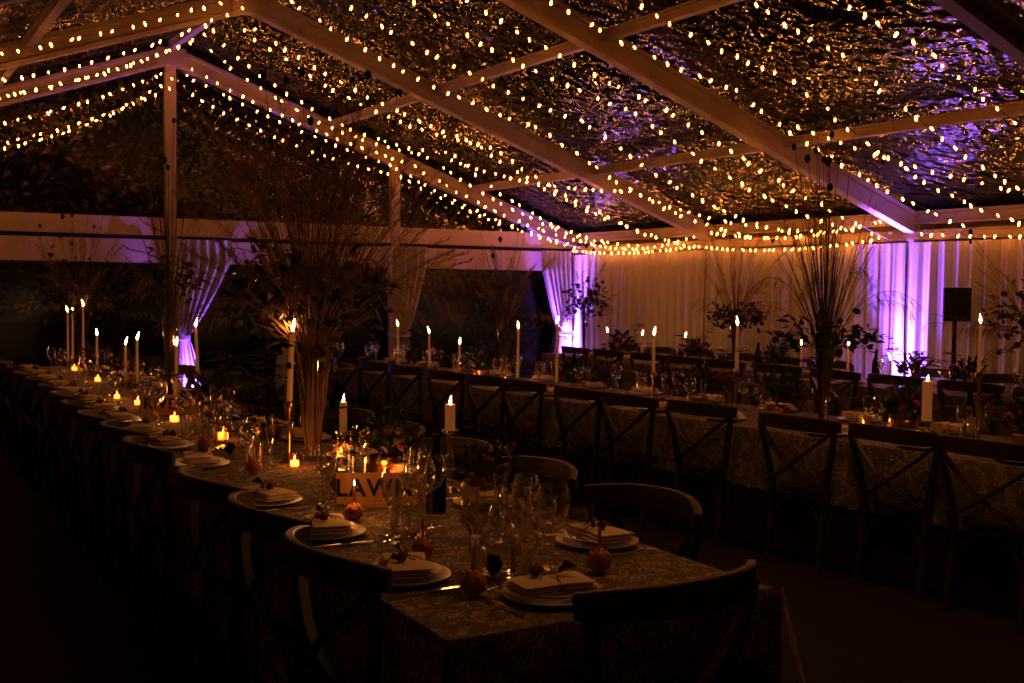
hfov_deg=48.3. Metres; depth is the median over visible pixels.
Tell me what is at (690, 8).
trim
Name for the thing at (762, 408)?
dinner plate
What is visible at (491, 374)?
dinner plate
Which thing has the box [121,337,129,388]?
taper candle
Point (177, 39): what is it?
trim
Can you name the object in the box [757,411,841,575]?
chair
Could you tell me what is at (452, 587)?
knife
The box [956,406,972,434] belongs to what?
wine glass
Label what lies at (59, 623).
floor
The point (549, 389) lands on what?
folded napkin
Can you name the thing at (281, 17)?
roof beam
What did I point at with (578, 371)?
flower arrangement
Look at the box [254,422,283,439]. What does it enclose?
bowl
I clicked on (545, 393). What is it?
dinner plate
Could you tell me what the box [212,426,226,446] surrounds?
water tumbler
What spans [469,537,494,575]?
water tumbler
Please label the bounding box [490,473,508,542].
champagne flute
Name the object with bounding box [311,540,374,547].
knife
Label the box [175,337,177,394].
taper candle
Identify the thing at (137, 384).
candlestick
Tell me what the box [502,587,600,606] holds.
dinner plate
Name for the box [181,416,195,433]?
water tumbler
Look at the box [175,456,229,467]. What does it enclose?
dinner plate
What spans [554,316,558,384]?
taper candle
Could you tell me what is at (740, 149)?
trim
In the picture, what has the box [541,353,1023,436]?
lace tablecloth
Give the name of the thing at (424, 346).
flower arrangement
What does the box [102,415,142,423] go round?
dinner plate
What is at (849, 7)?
string
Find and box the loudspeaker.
[942,288,971,321]
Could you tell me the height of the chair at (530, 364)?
0.894 m
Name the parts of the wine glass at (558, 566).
stem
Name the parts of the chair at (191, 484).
leg, rail, seat, leg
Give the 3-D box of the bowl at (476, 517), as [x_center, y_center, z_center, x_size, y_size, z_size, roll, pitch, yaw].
[-0.071,0.532,3.151,0.074,0.090,0.074,-1,3,-30]
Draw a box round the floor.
[0,409,1023,682]
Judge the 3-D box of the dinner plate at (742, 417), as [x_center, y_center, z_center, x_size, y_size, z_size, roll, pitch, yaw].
[1.375,0.488,7.369,0.272,0.032,0.272,-1,3,-30]
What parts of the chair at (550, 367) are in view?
rail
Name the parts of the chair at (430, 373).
leg, rail, seat, leg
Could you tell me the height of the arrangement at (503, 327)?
1.407 m
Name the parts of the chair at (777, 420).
leg, rail, seat, leg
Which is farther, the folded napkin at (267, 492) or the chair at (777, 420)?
the chair at (777, 420)
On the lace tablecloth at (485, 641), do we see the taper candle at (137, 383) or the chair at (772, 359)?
the taper candle at (137, 383)
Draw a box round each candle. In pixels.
[64,308,71,366]
[70,308,75,365]
[80,301,87,370]
[94,329,100,376]
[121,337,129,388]
[134,333,141,391]
[167,408,178,420]
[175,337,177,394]
[194,318,200,410]
[215,427,230,438]
[279,319,295,463]
[288,457,300,465]
[333,396,352,469]
[396,320,398,364]
[421,522,423,536]
[427,328,430,368]
[441,397,459,492]
[457,337,460,372]
[472,553,475,570]
[516,323,519,378]
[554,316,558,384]
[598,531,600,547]
[641,332,642,352]
[650,327,656,397]
[733,316,742,413]
[800,340,802,369]
[846,342,849,370]
[888,353,890,374]
[920,375,933,430]
[974,315,983,438]
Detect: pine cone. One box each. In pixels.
[225,442,235,453]
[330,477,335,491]
[465,522,477,537]
[484,553,502,575]
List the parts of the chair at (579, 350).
rail, leg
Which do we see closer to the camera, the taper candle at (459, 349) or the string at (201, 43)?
the taper candle at (459, 349)
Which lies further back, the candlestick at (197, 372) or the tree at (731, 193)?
the tree at (731, 193)
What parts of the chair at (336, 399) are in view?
leg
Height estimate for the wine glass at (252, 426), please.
0.195 m
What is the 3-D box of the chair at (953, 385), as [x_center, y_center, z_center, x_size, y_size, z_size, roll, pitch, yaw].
[3.782,0.754,9.218,0.580,0.894,0.630,-1,3,-31]
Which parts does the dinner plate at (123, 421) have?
plate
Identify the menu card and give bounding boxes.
[461,487,478,514]
[931,423,942,433]
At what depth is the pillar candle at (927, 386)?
6.45 m
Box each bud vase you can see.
[219,374,239,431]
[484,437,521,536]
[487,423,527,514]
[605,353,622,392]
[697,336,708,352]
[720,365,734,404]
[887,376,907,425]
[907,352,923,376]
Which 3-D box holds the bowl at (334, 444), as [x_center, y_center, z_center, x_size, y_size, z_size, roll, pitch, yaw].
[-0.713,0.450,4.365,0.088,0.110,0.088,-1,3,-30]
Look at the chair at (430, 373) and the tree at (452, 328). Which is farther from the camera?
the tree at (452, 328)
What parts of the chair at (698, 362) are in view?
leg, rail, leg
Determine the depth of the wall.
12.25 m
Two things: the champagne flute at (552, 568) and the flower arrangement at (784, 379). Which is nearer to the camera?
the champagne flute at (552, 568)
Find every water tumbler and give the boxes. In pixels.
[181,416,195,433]
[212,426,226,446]
[247,442,263,463]
[321,472,335,500]
[349,455,366,472]
[389,501,411,533]
[417,481,425,508]
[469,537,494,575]
[509,540,535,576]
[518,515,541,550]
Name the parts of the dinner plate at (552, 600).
plate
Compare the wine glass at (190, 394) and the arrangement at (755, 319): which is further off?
the arrangement at (755, 319)
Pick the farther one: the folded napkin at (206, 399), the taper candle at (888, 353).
the taper candle at (888, 353)
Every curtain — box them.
[170,239,231,389]
[384,246,426,363]
[541,251,573,352]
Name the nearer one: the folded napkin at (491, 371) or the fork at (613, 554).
the fork at (613, 554)
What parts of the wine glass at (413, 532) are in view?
stem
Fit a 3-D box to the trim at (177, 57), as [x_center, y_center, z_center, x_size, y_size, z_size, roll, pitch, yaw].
[-3.991,-3.319,13.332,0.340,0.200,0.130,-1,3,-30]
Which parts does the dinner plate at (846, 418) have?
plate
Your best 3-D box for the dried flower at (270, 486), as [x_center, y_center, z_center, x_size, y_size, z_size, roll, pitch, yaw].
[-0.928,0.546,4.323,0.053,0.031,0.032,1,3,6]
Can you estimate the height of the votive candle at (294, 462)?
0.063 m
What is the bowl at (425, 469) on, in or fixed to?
on the champagne flute at (411, 535)
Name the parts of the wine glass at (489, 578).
stem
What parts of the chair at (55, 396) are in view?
rail, leg, leg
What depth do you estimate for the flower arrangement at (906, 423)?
6.71 m
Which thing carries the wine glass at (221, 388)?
on the lace tablecloth at (485, 641)
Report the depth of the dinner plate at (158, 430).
6.34 m
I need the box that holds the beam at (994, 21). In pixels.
[932,0,1023,67]
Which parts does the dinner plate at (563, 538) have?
plate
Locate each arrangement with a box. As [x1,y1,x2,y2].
[1,204,153,369]
[72,340,115,375]
[100,348,150,386]
[124,67,486,454]
[124,117,217,394]
[163,355,261,416]
[199,350,338,439]
[332,389,439,472]
[397,330,449,370]
[431,223,575,377]
[447,440,509,490]
[456,323,516,375]
[537,333,604,388]
[561,244,623,347]
[594,311,646,353]
[657,349,728,402]
[674,318,717,358]
[688,207,784,360]
[732,116,927,418]
[732,347,834,413]
[753,328,806,364]
[859,353,949,429]
[878,334,932,377]
[919,229,1023,354]
[940,348,1012,381]
[983,393,1023,443]
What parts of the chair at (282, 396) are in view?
rail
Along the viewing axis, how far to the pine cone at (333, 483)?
4.59 m
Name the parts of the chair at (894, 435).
leg, rail, seat, leg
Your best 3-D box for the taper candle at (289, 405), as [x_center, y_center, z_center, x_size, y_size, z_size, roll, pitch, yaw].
[-1.047,0.229,5.371,0.092,0.680,0.092,-2,4,-44]
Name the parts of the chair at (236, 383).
rail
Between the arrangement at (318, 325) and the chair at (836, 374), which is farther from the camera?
the chair at (836, 374)
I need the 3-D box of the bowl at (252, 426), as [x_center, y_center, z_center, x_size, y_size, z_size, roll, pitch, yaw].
[-1.194,0.429,5.137,0.074,0.090,0.074,-1,3,-30]
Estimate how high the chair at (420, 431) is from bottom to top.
0.894 m
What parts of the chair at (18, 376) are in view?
rail, leg, leg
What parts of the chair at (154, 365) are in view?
rail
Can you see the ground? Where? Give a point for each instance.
(29, 341)
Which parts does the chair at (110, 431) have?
leg, rail, leg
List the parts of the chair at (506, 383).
leg, rail, seat, leg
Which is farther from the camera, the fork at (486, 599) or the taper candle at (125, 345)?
the taper candle at (125, 345)
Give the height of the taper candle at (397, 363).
0.502 m
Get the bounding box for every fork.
[479,595,526,615]
[486,508,535,513]
[611,549,655,556]
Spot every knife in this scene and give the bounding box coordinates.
[202,468,233,470]
[265,506,308,510]
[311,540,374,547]
[391,586,460,596]
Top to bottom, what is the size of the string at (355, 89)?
1.962 m
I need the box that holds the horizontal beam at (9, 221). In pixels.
[0,211,570,248]
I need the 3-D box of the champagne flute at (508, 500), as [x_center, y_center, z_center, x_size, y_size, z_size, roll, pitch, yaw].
[0.011,0.566,3.254,0.068,0.225,0.068,-1,3,-30]
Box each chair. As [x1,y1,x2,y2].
[12,370,38,486]
[49,390,80,534]
[60,399,98,557]
[77,409,119,582]
[99,420,148,609]
[122,435,176,647]
[139,356,161,376]
[148,360,166,378]
[173,365,195,386]
[177,465,246,682]
[185,370,212,385]
[206,375,237,400]
[228,490,310,682]
[230,382,260,403]
[258,389,286,417]
[283,397,328,431]
[285,524,448,682]
[286,351,298,395]
[323,408,374,444]
[326,355,339,438]
[333,357,365,440]
[359,360,394,452]
[368,421,424,461]
[388,364,425,458]
[405,349,431,363]
[421,437,493,480]
[426,369,467,475]
[437,353,464,367]
[465,373,505,478]
[471,357,500,369]
[490,456,578,519]
[501,377,546,496]
[507,360,542,376]
[547,365,588,381]
[553,385,605,513]
[561,346,589,382]
[573,559,759,682]
[584,483,703,561]
[593,348,623,388]
[596,369,639,390]
[600,391,658,527]
[613,344,640,351]
[629,352,665,389]
[643,347,675,355]
[649,375,696,394]
[665,355,703,396]
[665,399,736,545]
[678,350,713,357]
[704,359,745,403]
[704,381,762,405]
[718,353,753,367]
[753,363,801,406]
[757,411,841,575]
[762,356,802,366]
[776,388,838,415]
[807,360,853,371]
[809,368,860,415]
[848,422,943,602]
[850,396,925,426]
[867,373,924,421]
[912,369,967,380]
[935,434,1023,631]
[937,380,1004,434]
[939,405,1023,431]
[973,374,1023,384]
[1013,386,1023,404]
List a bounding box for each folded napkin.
[20,361,36,368]
[29,365,47,373]
[37,371,55,378]
[48,376,69,384]
[57,382,81,391]
[71,389,101,399]
[89,397,113,408]
[105,407,135,419]
[121,369,145,374]
[128,417,155,431]
[140,372,158,380]
[149,429,188,444]
[152,378,179,386]
[178,384,191,394]
[183,445,216,463]
[200,394,221,401]
[224,401,240,411]
[242,477,297,501]
[254,414,279,421]
[293,426,303,436]
[302,505,351,534]
[337,438,372,454]
[376,542,432,579]
[385,355,405,360]
[393,455,425,471]
[415,359,438,364]
[453,362,465,368]
[479,480,514,502]
[490,367,510,373]
[502,560,602,597]
[533,371,554,378]
[546,383,553,391]
[561,512,634,543]
[582,377,603,384]
[631,383,659,391]
[655,397,665,407]
[697,389,725,399]
[758,398,796,407]
[819,418,847,431]
[841,407,875,418]
[934,417,961,430]
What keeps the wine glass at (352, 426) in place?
on the lace tablecloth at (485, 641)
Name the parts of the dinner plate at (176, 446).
plate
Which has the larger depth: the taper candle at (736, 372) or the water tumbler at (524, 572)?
the taper candle at (736, 372)
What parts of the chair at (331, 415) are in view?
leg, rail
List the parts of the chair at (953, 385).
leg, rail, leg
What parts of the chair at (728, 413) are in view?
leg, rail, seat, leg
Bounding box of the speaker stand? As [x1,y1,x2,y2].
[949,321,957,379]
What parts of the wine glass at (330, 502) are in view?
stem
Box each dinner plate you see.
[80,399,105,403]
[86,405,119,412]
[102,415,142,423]
[123,427,165,435]
[139,379,163,383]
[148,440,194,449]
[151,385,181,390]
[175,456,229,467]
[221,408,253,415]
[244,420,287,424]
[254,493,302,506]
[281,432,331,441]
[311,521,365,540]
[326,449,381,458]
[372,560,450,585]
[383,360,407,362]
[448,368,472,371]
[453,493,523,508]
[489,372,514,376]
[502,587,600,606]
[528,377,554,381]
[531,392,553,395]
[555,531,638,548]
[587,384,606,387]
[629,390,662,394]
[638,407,665,410]
[704,416,745,420]
[708,399,725,402]
[758,406,797,411]
[808,431,847,435]
[837,380,866,383]
[838,415,880,422]
[897,444,930,449]
[943,428,979,434]
[973,393,1005,396]
[998,459,1023,463]
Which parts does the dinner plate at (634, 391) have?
plate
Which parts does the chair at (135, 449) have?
leg, rail, seat, leg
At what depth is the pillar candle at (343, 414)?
5.18 m
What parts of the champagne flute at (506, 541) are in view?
stem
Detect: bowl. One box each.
[88,365,105,375]
[117,375,135,386]
[198,402,223,416]
[203,404,220,425]
[238,426,254,446]
[242,418,261,441]
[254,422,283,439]
[314,444,336,473]
[316,456,335,480]
[367,453,401,472]
[381,469,407,501]
[382,482,403,510]
[405,459,435,495]
[411,469,425,510]
[416,454,445,490]
[420,362,435,370]
[460,496,496,541]
[461,477,501,490]
[467,500,497,539]
[473,369,489,375]
[473,517,499,550]
[493,473,507,512]
[498,486,533,528]
[508,500,524,549]
[512,474,538,507]
[512,478,533,505]
[528,497,557,535]
[535,483,569,525]
[537,494,552,538]
[564,508,588,539]
[567,382,586,388]
[686,394,708,402]
[764,404,787,413]
[889,418,917,429]
[1011,432,1023,443]
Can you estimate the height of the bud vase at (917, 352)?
0.333 m
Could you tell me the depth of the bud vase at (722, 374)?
7.94 m
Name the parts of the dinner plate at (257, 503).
plate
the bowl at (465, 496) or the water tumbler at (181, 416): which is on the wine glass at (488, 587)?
the bowl at (465, 496)
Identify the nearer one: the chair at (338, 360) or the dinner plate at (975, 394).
the dinner plate at (975, 394)
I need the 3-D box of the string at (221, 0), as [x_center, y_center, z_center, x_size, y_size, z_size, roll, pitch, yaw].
[-4.288,-2.063,8.460,5.363,1.993,0.076,-1,3,-31]
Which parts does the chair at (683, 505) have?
leg, rail, leg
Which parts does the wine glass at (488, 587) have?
stem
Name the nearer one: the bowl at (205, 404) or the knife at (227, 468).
the knife at (227, 468)
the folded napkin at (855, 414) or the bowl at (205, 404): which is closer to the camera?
the bowl at (205, 404)
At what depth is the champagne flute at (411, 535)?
3.79 m
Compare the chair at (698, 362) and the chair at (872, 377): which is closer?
the chair at (872, 377)
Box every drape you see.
[572,250,704,357]
[703,243,905,377]
[906,238,1023,391]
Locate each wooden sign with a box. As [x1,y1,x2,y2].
[140,395,197,414]
[336,472,425,507]
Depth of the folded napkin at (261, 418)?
6.71 m
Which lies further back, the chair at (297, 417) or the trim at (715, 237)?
the trim at (715, 237)
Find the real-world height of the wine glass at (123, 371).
0.225 m
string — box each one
[0,0,222,54]
[0,26,220,95]
[0,86,171,143]
[1,70,168,124]
[1,74,176,149]
[2,3,248,81]
[2,39,195,96]
[178,69,568,244]
[182,88,578,248]
[188,66,593,244]
[201,43,608,243]
[217,37,638,246]
[236,23,669,240]
[251,25,688,246]
[290,0,750,237]
[343,0,804,236]
[411,0,854,231]
[450,158,846,232]
[466,0,888,239]
[550,0,965,226]
[573,238,874,253]
[578,219,881,249]
[634,0,1023,225]
[748,0,1022,189]
[792,122,1022,191]
[842,0,1023,127]
[915,232,1020,238]
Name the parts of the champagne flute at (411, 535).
stem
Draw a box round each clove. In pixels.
[197,427,209,447]
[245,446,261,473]
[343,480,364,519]
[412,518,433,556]
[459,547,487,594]
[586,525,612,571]
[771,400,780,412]
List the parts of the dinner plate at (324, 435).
plate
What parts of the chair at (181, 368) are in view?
rail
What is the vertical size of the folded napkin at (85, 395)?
0.076 m
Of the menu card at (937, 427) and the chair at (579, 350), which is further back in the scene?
the chair at (579, 350)
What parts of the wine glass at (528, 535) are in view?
stem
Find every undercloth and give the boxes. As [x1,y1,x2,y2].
[7,429,775,682]
[296,394,1022,611]
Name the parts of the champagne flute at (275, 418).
stem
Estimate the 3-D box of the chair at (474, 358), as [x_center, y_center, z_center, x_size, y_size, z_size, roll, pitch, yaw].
[-0.412,0.604,11.500,0.580,0.894,0.630,-1,3,-29]
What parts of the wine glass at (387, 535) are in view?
stem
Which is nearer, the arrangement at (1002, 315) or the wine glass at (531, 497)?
the wine glass at (531, 497)
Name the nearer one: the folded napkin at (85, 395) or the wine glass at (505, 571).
the wine glass at (505, 571)
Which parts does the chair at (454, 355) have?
rail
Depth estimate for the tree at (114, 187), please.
16.13 m
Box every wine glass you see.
[94,366,105,394]
[112,371,124,402]
[150,385,164,422]
[172,401,185,436]
[176,394,191,434]
[200,413,214,450]
[203,404,220,448]
[220,388,234,425]
[238,426,254,470]
[242,418,261,466]
[314,444,336,503]
[316,456,335,508]
[350,426,369,451]
[381,469,407,537]
[382,482,403,543]
[405,459,435,535]
[416,454,445,528]
[417,446,424,504]
[460,496,496,589]
[467,500,497,580]
[473,517,499,589]
[498,486,533,573]
[512,474,538,544]
[512,478,533,537]
[528,497,557,574]
[535,483,569,567]
[564,508,588,575]
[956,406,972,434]
[968,413,982,436]
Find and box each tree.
[0,0,168,324]
[0,0,281,364]
[128,0,509,355]
[250,0,644,367]
[549,0,918,232]
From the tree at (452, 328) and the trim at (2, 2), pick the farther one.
the tree at (452, 328)
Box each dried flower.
[198,445,207,451]
[260,482,273,489]
[314,511,328,520]
[391,551,407,561]
[409,460,419,465]
[529,565,544,576]
[590,520,606,528]
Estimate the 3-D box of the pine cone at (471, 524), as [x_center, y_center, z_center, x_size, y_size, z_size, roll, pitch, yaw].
[-0.135,0.623,3.780,0.049,0.054,0.049,-1,3,-30]
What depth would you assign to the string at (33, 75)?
10.00 m
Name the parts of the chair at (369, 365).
leg, rail, seat, leg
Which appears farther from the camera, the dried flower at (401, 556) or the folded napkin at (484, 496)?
the folded napkin at (484, 496)
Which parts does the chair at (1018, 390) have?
rail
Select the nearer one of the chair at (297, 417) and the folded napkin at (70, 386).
the chair at (297, 417)
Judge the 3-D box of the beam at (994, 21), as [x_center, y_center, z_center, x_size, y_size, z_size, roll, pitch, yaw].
[3.001,-1.964,7.055,5.777,2.208,0.110,-1,3,-30]
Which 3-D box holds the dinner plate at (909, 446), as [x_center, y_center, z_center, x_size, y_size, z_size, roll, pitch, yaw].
[2.209,0.554,6.132,0.272,0.032,0.272,-1,3,-30]
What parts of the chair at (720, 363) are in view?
rail, leg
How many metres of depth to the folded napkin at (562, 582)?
3.03 m
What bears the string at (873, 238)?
attached to the trim at (1013, 230)
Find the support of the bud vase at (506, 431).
on the lace tablecloth at (485, 641)
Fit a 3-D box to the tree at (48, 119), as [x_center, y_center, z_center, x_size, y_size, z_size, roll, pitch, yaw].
[-7.560,-3.026,14.222,6.344,7.956,5.926,2,3,25]
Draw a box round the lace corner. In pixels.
[784,598,804,682]
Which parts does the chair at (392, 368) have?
leg, rail, seat, leg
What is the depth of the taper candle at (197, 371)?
7.59 m
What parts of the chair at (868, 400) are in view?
rail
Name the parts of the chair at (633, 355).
rail, leg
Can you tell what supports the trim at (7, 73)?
attached to the trim at (10, 59)
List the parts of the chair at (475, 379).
leg, rail, seat, leg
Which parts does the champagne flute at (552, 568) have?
stem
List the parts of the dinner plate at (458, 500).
plate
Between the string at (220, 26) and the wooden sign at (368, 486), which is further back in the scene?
the string at (220, 26)
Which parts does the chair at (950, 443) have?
leg, rail, seat, leg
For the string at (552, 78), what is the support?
hanging from the ceiling
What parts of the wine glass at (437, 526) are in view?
stem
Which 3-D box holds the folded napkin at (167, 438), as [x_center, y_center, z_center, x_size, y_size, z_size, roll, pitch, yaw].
[-1.758,0.483,5.815,0.137,0.076,0.235,-1,3,-37]
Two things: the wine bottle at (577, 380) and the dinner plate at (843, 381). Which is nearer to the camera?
the wine bottle at (577, 380)
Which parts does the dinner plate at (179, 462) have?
plate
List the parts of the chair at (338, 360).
leg, rail, seat, leg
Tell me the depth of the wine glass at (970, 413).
6.03 m
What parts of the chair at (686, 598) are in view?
leg, rail, leg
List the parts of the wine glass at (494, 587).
stem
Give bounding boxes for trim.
[0,0,27,5]
[0,0,245,70]
[0,46,168,106]
[0,67,16,88]
[0,231,570,250]
[21,0,70,51]
[154,46,185,66]
[164,65,176,381]
[167,21,214,49]
[176,53,575,247]
[232,0,267,15]
[328,94,420,128]
[388,166,400,350]
[434,41,583,94]
[467,172,575,192]
[571,225,1023,253]
[571,238,582,345]
[594,143,762,174]
[602,0,742,41]
[706,229,721,249]
[903,217,926,375]
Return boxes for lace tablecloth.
[10,365,781,682]
[294,360,1023,541]
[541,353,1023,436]
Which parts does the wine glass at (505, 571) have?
stem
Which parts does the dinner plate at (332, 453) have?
plate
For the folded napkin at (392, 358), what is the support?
on the dinner plate at (388, 361)
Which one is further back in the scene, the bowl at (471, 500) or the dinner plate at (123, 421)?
the dinner plate at (123, 421)
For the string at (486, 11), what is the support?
hanging from the ceiling
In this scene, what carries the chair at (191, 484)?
on the floor
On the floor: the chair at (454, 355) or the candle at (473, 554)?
the chair at (454, 355)
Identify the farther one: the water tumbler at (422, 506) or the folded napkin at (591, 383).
the folded napkin at (591, 383)
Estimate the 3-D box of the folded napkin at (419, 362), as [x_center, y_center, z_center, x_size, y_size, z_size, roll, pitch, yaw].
[-0.893,0.208,12.011,0.235,0.076,0.137,3,4,44]
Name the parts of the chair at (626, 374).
rail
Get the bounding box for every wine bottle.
[426,433,446,513]
[570,352,578,381]
[754,342,761,362]
[872,349,879,383]
[961,389,975,437]
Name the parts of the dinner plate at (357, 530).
plate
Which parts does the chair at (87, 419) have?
rail, leg, leg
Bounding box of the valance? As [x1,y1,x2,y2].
[0,235,574,270]
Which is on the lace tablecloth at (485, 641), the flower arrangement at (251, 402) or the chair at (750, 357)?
the flower arrangement at (251, 402)
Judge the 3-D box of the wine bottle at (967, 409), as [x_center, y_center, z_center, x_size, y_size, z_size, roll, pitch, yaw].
[2.529,0.415,6.312,0.076,0.300,0.077,1,3,1]
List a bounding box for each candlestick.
[121,380,129,388]
[134,383,141,391]
[194,371,200,410]
[279,401,295,463]
[650,371,656,397]
[733,369,742,413]
[974,370,983,438]
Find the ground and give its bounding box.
[0,319,555,421]
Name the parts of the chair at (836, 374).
leg, rail, leg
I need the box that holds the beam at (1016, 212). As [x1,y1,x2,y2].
[574,204,1023,242]
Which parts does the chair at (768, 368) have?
leg, rail, leg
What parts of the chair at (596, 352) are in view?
rail, leg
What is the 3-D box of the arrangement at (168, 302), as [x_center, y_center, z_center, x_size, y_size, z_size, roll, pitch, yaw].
[-2.339,-0.552,7.882,0.640,1.978,0.657,0,3,-17]
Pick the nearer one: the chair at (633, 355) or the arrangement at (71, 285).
the arrangement at (71, 285)
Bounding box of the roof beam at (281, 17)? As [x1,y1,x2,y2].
[251,0,713,241]
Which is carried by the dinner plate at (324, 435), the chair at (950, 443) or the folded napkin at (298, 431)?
the folded napkin at (298, 431)
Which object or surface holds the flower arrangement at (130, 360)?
on the lace tablecloth at (485, 641)
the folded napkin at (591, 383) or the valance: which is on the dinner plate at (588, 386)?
the folded napkin at (591, 383)
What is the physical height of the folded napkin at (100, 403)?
0.076 m
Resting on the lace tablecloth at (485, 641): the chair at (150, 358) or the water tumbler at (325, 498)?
the water tumbler at (325, 498)
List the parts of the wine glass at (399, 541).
stem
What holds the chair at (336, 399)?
on the floor
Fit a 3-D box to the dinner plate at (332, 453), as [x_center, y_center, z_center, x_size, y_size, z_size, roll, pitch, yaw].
[-0.769,0.547,5.574,0.272,0.032,0.272,-1,3,-30]
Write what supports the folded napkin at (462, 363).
on the dinner plate at (453, 369)
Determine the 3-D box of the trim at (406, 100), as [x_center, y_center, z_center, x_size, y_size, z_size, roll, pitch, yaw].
[-1.550,-2.646,13.055,0.070,0.090,2.880,-1,3,-30]
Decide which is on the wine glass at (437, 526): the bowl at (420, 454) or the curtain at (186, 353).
the bowl at (420, 454)
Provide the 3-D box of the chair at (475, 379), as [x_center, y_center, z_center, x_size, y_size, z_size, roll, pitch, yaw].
[-0.079,0.705,9.378,0.580,0.894,0.630,-1,3,-34]
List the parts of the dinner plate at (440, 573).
plate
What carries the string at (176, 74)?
hanging from the ceiling
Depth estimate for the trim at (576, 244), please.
16.25 m
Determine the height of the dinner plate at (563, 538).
0.032 m
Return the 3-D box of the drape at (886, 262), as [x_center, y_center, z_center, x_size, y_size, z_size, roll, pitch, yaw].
[3.071,-0.002,12.416,0.098,2.050,2.980,-1,3,-30]
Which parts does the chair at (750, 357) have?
rail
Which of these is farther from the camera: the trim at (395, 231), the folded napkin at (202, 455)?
the trim at (395, 231)
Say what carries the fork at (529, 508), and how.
on the lace tablecloth at (485, 641)
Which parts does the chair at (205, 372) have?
rail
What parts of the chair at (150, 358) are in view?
rail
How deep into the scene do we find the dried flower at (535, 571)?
3.05 m
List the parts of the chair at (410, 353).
rail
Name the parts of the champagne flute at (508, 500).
stem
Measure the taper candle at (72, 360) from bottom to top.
0.622 m
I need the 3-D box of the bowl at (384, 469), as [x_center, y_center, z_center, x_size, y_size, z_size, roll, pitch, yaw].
[-0.390,0.479,3.794,0.088,0.110,0.088,-1,3,-30]
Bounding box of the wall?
[583,220,1023,320]
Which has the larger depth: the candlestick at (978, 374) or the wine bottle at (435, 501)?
the candlestick at (978, 374)
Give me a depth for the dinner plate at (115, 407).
7.45 m
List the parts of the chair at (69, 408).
leg, rail, leg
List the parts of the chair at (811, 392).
rail, leg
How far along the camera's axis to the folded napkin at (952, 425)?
6.76 m
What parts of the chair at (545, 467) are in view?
rail, leg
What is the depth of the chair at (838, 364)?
11.55 m
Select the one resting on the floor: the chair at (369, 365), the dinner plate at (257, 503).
the chair at (369, 365)
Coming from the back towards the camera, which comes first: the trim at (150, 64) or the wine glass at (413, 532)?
the trim at (150, 64)
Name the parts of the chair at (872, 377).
leg, rail, leg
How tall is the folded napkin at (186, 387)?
0.076 m
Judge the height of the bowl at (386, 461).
0.085 m
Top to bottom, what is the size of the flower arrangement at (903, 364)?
0.464 m
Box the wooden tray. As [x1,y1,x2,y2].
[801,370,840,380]
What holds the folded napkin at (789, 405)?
on the dinner plate at (762, 408)
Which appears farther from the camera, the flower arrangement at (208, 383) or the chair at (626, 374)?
the chair at (626, 374)
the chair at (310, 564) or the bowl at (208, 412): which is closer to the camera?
the chair at (310, 564)
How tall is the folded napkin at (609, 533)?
0.076 m
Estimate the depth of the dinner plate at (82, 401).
7.93 m
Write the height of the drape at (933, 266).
2.050 m
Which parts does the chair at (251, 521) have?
leg, rail, seat, leg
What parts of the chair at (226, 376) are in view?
rail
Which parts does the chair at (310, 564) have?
leg, rail, leg, seat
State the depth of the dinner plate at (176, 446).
5.80 m
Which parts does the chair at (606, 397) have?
leg, rail, seat, leg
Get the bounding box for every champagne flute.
[192,397,202,435]
[263,418,277,467]
[340,446,355,505]
[402,445,416,504]
[407,469,427,537]
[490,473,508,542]
[504,500,524,580]
[537,494,555,570]
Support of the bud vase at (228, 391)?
on the lace tablecloth at (485, 641)
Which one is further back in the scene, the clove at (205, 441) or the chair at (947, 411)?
the chair at (947, 411)
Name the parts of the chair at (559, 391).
leg, rail, seat, leg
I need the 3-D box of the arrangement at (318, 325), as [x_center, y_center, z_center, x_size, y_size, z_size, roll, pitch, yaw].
[-0.999,-0.376,5.335,1.585,1.888,1.448,2,3,33]
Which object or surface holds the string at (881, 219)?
attached to the trim at (1013, 230)
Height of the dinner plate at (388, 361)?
0.032 m
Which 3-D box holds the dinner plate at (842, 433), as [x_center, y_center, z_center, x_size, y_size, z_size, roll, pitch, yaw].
[1.851,0.526,6.663,0.272,0.032,0.272,-1,3,-30]
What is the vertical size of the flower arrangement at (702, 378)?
0.430 m
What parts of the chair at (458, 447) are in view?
leg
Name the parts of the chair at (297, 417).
rail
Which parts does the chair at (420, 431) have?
rail, leg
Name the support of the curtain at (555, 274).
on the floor
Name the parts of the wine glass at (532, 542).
stem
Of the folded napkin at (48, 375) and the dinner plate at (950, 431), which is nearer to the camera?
the dinner plate at (950, 431)
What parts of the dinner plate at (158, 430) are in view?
plate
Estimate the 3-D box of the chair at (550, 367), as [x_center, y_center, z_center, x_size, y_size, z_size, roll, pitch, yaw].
[0.371,0.666,10.341,0.580,0.894,0.630,-1,3,-32]
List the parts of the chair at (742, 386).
rail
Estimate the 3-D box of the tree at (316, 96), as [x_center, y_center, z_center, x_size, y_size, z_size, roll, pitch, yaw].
[-2.834,-2.894,17.468,5.725,7.497,5.775,0,3,-15]

